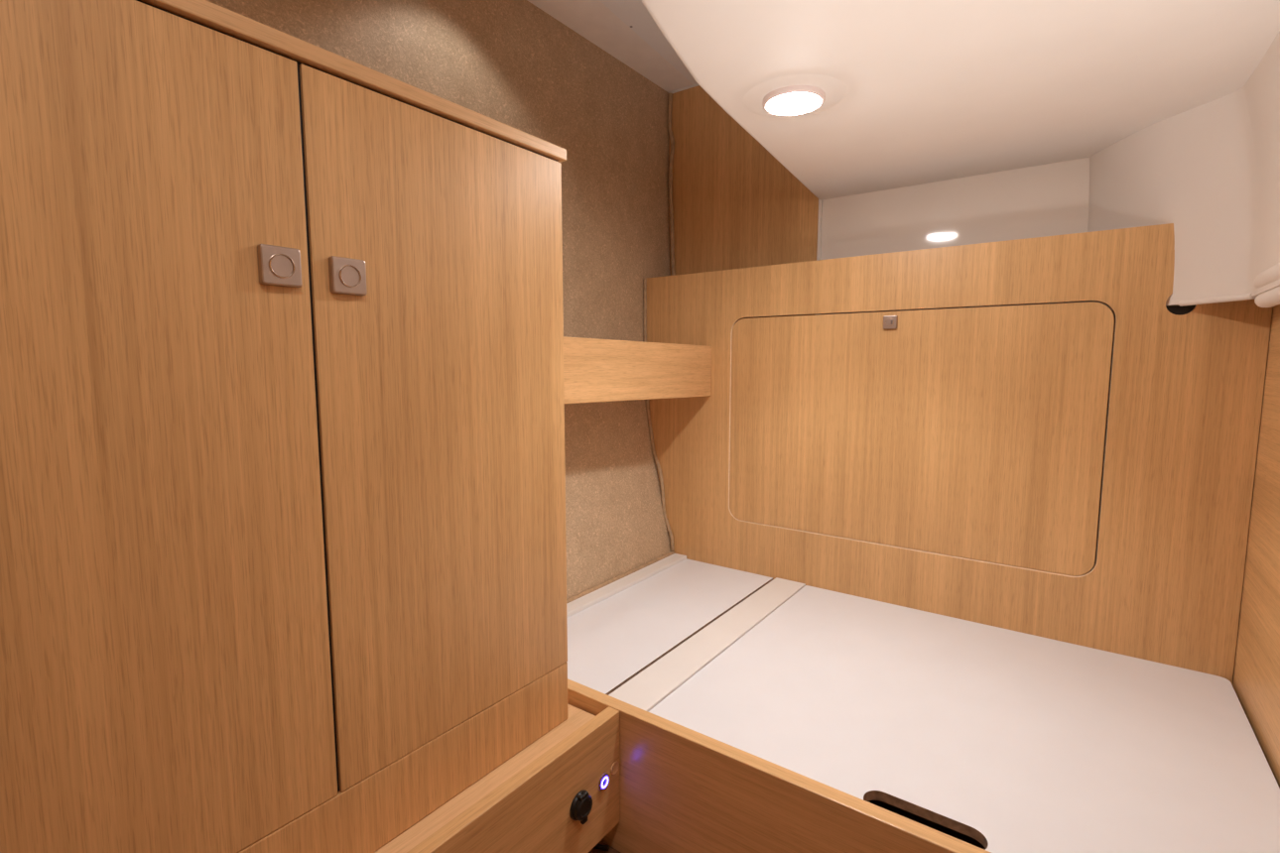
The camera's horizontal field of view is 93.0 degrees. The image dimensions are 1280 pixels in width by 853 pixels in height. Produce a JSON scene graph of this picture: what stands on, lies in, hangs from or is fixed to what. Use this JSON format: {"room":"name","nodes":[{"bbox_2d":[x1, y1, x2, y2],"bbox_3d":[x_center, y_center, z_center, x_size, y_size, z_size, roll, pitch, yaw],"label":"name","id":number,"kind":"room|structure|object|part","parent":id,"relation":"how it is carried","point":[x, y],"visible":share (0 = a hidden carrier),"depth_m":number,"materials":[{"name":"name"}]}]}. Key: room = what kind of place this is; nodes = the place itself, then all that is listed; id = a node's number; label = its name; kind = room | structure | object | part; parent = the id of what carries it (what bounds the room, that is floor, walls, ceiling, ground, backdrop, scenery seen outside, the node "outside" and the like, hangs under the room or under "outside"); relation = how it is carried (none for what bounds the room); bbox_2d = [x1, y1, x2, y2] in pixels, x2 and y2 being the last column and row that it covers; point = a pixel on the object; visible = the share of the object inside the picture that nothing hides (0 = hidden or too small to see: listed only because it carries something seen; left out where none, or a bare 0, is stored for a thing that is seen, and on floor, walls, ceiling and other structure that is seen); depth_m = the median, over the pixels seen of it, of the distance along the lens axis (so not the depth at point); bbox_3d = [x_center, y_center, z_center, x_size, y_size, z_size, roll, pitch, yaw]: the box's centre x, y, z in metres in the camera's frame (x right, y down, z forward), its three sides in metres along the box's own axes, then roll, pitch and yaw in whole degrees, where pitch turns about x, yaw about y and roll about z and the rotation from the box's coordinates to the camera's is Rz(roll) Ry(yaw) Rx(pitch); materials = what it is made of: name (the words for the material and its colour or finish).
{"room":"boat cabin","nodes":[
{"label":"boat cabin","id":0,"kind":"room"},
{"bbox_2d":[206,0,672,599],"bbox_3d":[-0.764,-0.156,1.337,0.258,2.304,3.360,4,7,36],"label":"wall","id":1,"kind":"structure","parent":0,"point":[511,63],"depth_m":2.17,"materials":[{"name":"beige fabric"}]},
{"bbox_2d":[566,551,674,604],"bbox_3d":[-0.158,0.569,2.124,0.017,0.017,1.008,4,7,36],"label":"trim","id":2,"kind":"structure","parent":1,"relation":"attached to","point":[611,580],"depth_m":2.22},
{"bbox_2d":[563,336,711,403],"bbox_3d":[-0.172,-0.184,2.002,0.311,0.206,1.100,4,7,36],"label":"shelf","id":3,"kind":"object","parent":1,"relation":"attached to","point":[595,370],"visible":0.54,"depth_m":1.97,"materials":[{"name":"brown wood"}]},
{"bbox_2d":[527,0,697,92],"bbox_3d":[-0.086,-1.238,0.709,1.920,0.037,3.328,4,7,36],"label":"ceiling","id":4,"kind":"structure","parent":0,"point":[592,20],"depth_m":2.12,"materials":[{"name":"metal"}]},
{"bbox_2d":[588,800,985,852],"bbox_3d":[-0.049,1.053,0.966,2.280,0.024,3.480,4,7,36],"label":"floor","id":5,"kind":"structure","parent":0,"point":[917,819],"depth_m":1.50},
{"bbox_2d":[374,704,619,852],"bbox_3d":[-0.627,0.862,0.987,0.496,0.350,1.346,4,7,36],"label":"box","id":6,"kind":"object","parent":5,"relation":"on","point":[560,794],"visible":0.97,"depth_m":1.21,"materials":[{"name":"brown wood"}]},
{"bbox_2d":[0,0,568,852],"bbox_3d":[-0.706,0.075,1.065,0.582,1.261,1.094,4,7,36],"label":"wardrobe","id":7,"kind":"object","parent":6,"relation":"on","point":[283,543],"visible":1,"depth_m":0.83,"materials":[{"name":"brown wood"}]},
{"bbox_3d":[-0.647,0.059,0.684,0.018,1.094,0.554,4,7,36],"label":"door","id":8,"kind":"part","parent":7,"relation":"part of","materials":[{"name":"brown wood"}]},
{"bbox_3d":[-0.497,-0.221,0.839,0.010,0.054,0.054,4,7,36],"label":"latch plate","id":9,"kind":"part","parent":7,"relation":"part of","materials":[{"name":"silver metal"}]},
{"bbox_3d":[-0.440,-0.227,0.916,0.010,0.054,0.054,4,7,36],"label":"latch plate","id":10,"kind":"part","parent":7,"relation":"part of","materials":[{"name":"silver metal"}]},
{"bbox_3d":[-0.706,-0.541,1.000,0.574,0.024,1.094,4,7,36],"label":"trim","id":11,"kind":"part","parent":7,"relation":"part of","materials":[{"name":"brown wood"}]},
{"bbox_3d":[-0.491,0.651,0.961,0.018,0.137,1.085,4,7,36],"label":"plinth panel","id":12,"kind":"part","parent":7,"relation":"part of","materials":[{"name":"brown wood"}]},
{"bbox_3d":[-0.326,0.013,1.122,0.018,1.094,0.525,4,7,36],"label":"door","id":13,"kind":"part","parent":7,"relation":"part of","materials":[{"name":"brown wood"}]},
{"bbox_2d":[569,789,592,824],"bbox_3d":[-0.121,0.799,1.273,0.019,0.066,0.057,4,7,36],"label":"socket","id":14,"kind":"object","parent":6,"relation":"attached to","point":[580,801],"depth_m":1.26,"materials":[{"name":"black plastic"}]},
{"bbox_2d":[598,773,609,790],"bbox_3d":[-0.080,0.786,1.342,0.004,0.034,0.034,4,7,36],"label":"light switch","id":15,"kind":"object","parent":6,"relation":"attached to","point":[603,779],"depth_m":1.34,"materials":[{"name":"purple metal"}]},
{"bbox_2d":[593,843,609,851],"bbox_3d":[-0.142,0.984,1.436,0.144,0.014,0.016,1,6,14],"label":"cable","id":16,"kind":"object","parent":5,"relation":"on","point":[597,846],"visible":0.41,"depth_m":1.42,"materials":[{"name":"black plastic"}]},
{"bbox_2d":[567,678,991,852],"bbox_3d":[0.240,0.838,1.211,1.634,0.352,0.034,4,7,36],"label":"board","id":17,"kind":"object","parent":5,"relation":"on","point":[683,790],"visible":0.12,"depth_m":1.24,"materials":[{"name":"brown wood"}]},
{"bbox_2d":[646,223,1272,685],"bbox_3d":[0.769,0.180,2.046,1.838,1.489,0.040,4,7,36],"label":"panel","id":18,"kind":"object","parent":5,"relation":"on","point":[948,461],"visible":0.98,"depth_m":1.82,"materials":[{"name":"brown wood"}]},
{"bbox_2d":[643,278,646,342],"bbox_3d":[0.022,-0.476,2.505,0.015,0.258,0.013,4,7,36],"label":"cord","id":19,"kind":"object","parent":18,"relation":"attached to","point":[645,280],"visible":0.98,"depth_m":2.50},
{"bbox_2d":[645,399,674,550],"bbox_3d":[0.083,0.185,2.530,0.145,0.655,0.015,4,7,36],"label":"cord","id":20,"kind":"object","parent":18,"relation":"attached to","point":[647,401],"visible":0.87,"depth_m":2.53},
{"bbox_3d":[0.804,-0.335,1.952,0.043,0.043,0.010,4,7,36],"label":"latch plate","id":21,"kind":"part","parent":18,"relation":"part of","materials":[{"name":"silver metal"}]},
{"bbox_3d":[0.828,0.641,2.005,1.634,0.053,0.060,4,7,36],"label":"trim","id":22,"kind":"structure","parent":18,"relation":"attached to","visible":0},
{"bbox_2d":[566,558,772,695],"bbox_3d":[0.044,0.607,1.982,0.389,0.019,1.012,4,7,36],"label":"board","id":23,"kind":"object","parent":22,"relation":"on","point":[613,640],"visible":0.62,"depth_m":1.91,"materials":[{"name":"white laminate"}]},
{"bbox_2d":[566,553,686,618],"bbox_3d":[-0.126,0.577,2.101,0.058,0.015,1.009,4,7,36],"label":"batten","id":24,"kind":"object","parent":23,"relation":"on","point":[579,604],"visible":0.56,"depth_m":2.17,"materials":[{"name":"beige laminate"}]},
{"bbox_2d":[608,577,805,711],"bbox_3d":[0.258,0.618,1.825,0.113,0.019,1.010,4,7,36],"label":"strip","id":25,"kind":"object","parent":22,"relation":"on","point":[649,688],"visible":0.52,"depth_m":1.69,"materials":[{"name":"beige laminate"}]},
{"bbox_2d":[647,585,1279,852],"bbox_3d":[0.755,0.660,1.468,1.112,0.019,1.012,4,7,36],"label":"board","id":26,"kind":"object","parent":22,"relation":"on","point":[1008,741],"visible":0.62,"depth_m":1.34,"materials":[{"name":"white laminate"}]},
{"bbox_2d":[640,0,1279,199],"bbox_3d":[0.657,-1.007,1.165,1.254,0.560,1.760,4,7,36],"label":"ceiling","id":27,"kind":"structure","parent":0,"point":[938,90],"depth_m":1.25,"materials":[{"name":"white paint"}]},
{"bbox_2d":[742,73,846,118],"bbox_3d":[0.349,-0.736,1.380,0.229,0.023,0.229,4,7,36],"label":"recessed light","id":28,"kind":"object","parent":27,"relation":"in","point":[803,94],"visible":1,"depth_m":1.34,"materials":[{"name":"white plastic"}]},
{"bbox_2d":[668,85,1255,567],"bbox_3d":[0.889,-0.238,2.164,1.920,2.296,0.024,4,7,36],"label":"wall","id":29,"kind":"structure","parent":0,"point":[735,205],"depth_m":2.28,"materials":[{"name":"brown wood"}]},
{"bbox_2d":[667,92,675,275],"bbox_3d":[0.137,-1.015,2.603,0.045,0.792,0.017,4,7,36],"label":"cord","id":30,"kind":"object","parent":29,"relation":"attached to","point":[670,93],"visible":0.94,"depth_m":2.60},
{"bbox_2d":[668,83,699,93],"bbox_3d":[0.275,-1.405,2.471,0.376,0.008,0.008,4,7,36],"label":"trim","id":31,"kind":"structure","parent":29,"relation":"attached to","point":[693,85],"depth_m":2.53,"materials":[{"name":"beige laminate"}]},
{"bbox_2d":[815,198,822,315],"bbox_3d":[0.668,-0.547,2.275,0.012,0.616,0.013,4,7,36],"label":"trim","id":32,"kind":"structure","parent":29,"relation":"attached to","point":[820,220],"depth_m":2.25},
{"bbox_2d":[1083,30,1279,311],"bbox_3d":[1.053,-0.481,0.970,0.290,0.460,1.811,3,7,27],"label":"wall","id":33,"kind":"structure","parent":0,"point":[1211,171],"depth_m":1.44,"materials":[{"name":"white paint"}]},
{"bbox_2d":[1178,262,1279,307],"bbox_3d":[1.002,-0.247,0.853,0.130,0.080,1.545,4,7,32],"label":"trim","id":34,"kind":"structure","parent":33,"relation":"attached to","point":[1271,298],"depth_m":1.27,"materials":[{"name":"white plastic"}]},
{"bbox_2d":[1232,304,1279,788],"bbox_3d":[0.611,-0.034,0.209,0.024,2.296,3.140,4,7,36],"label":"wall","id":35,"kind":"structure","parent":0,"point":[1256,670],"depth_m":1.38,"materials":[{"name":"brown wood"}]}
]}

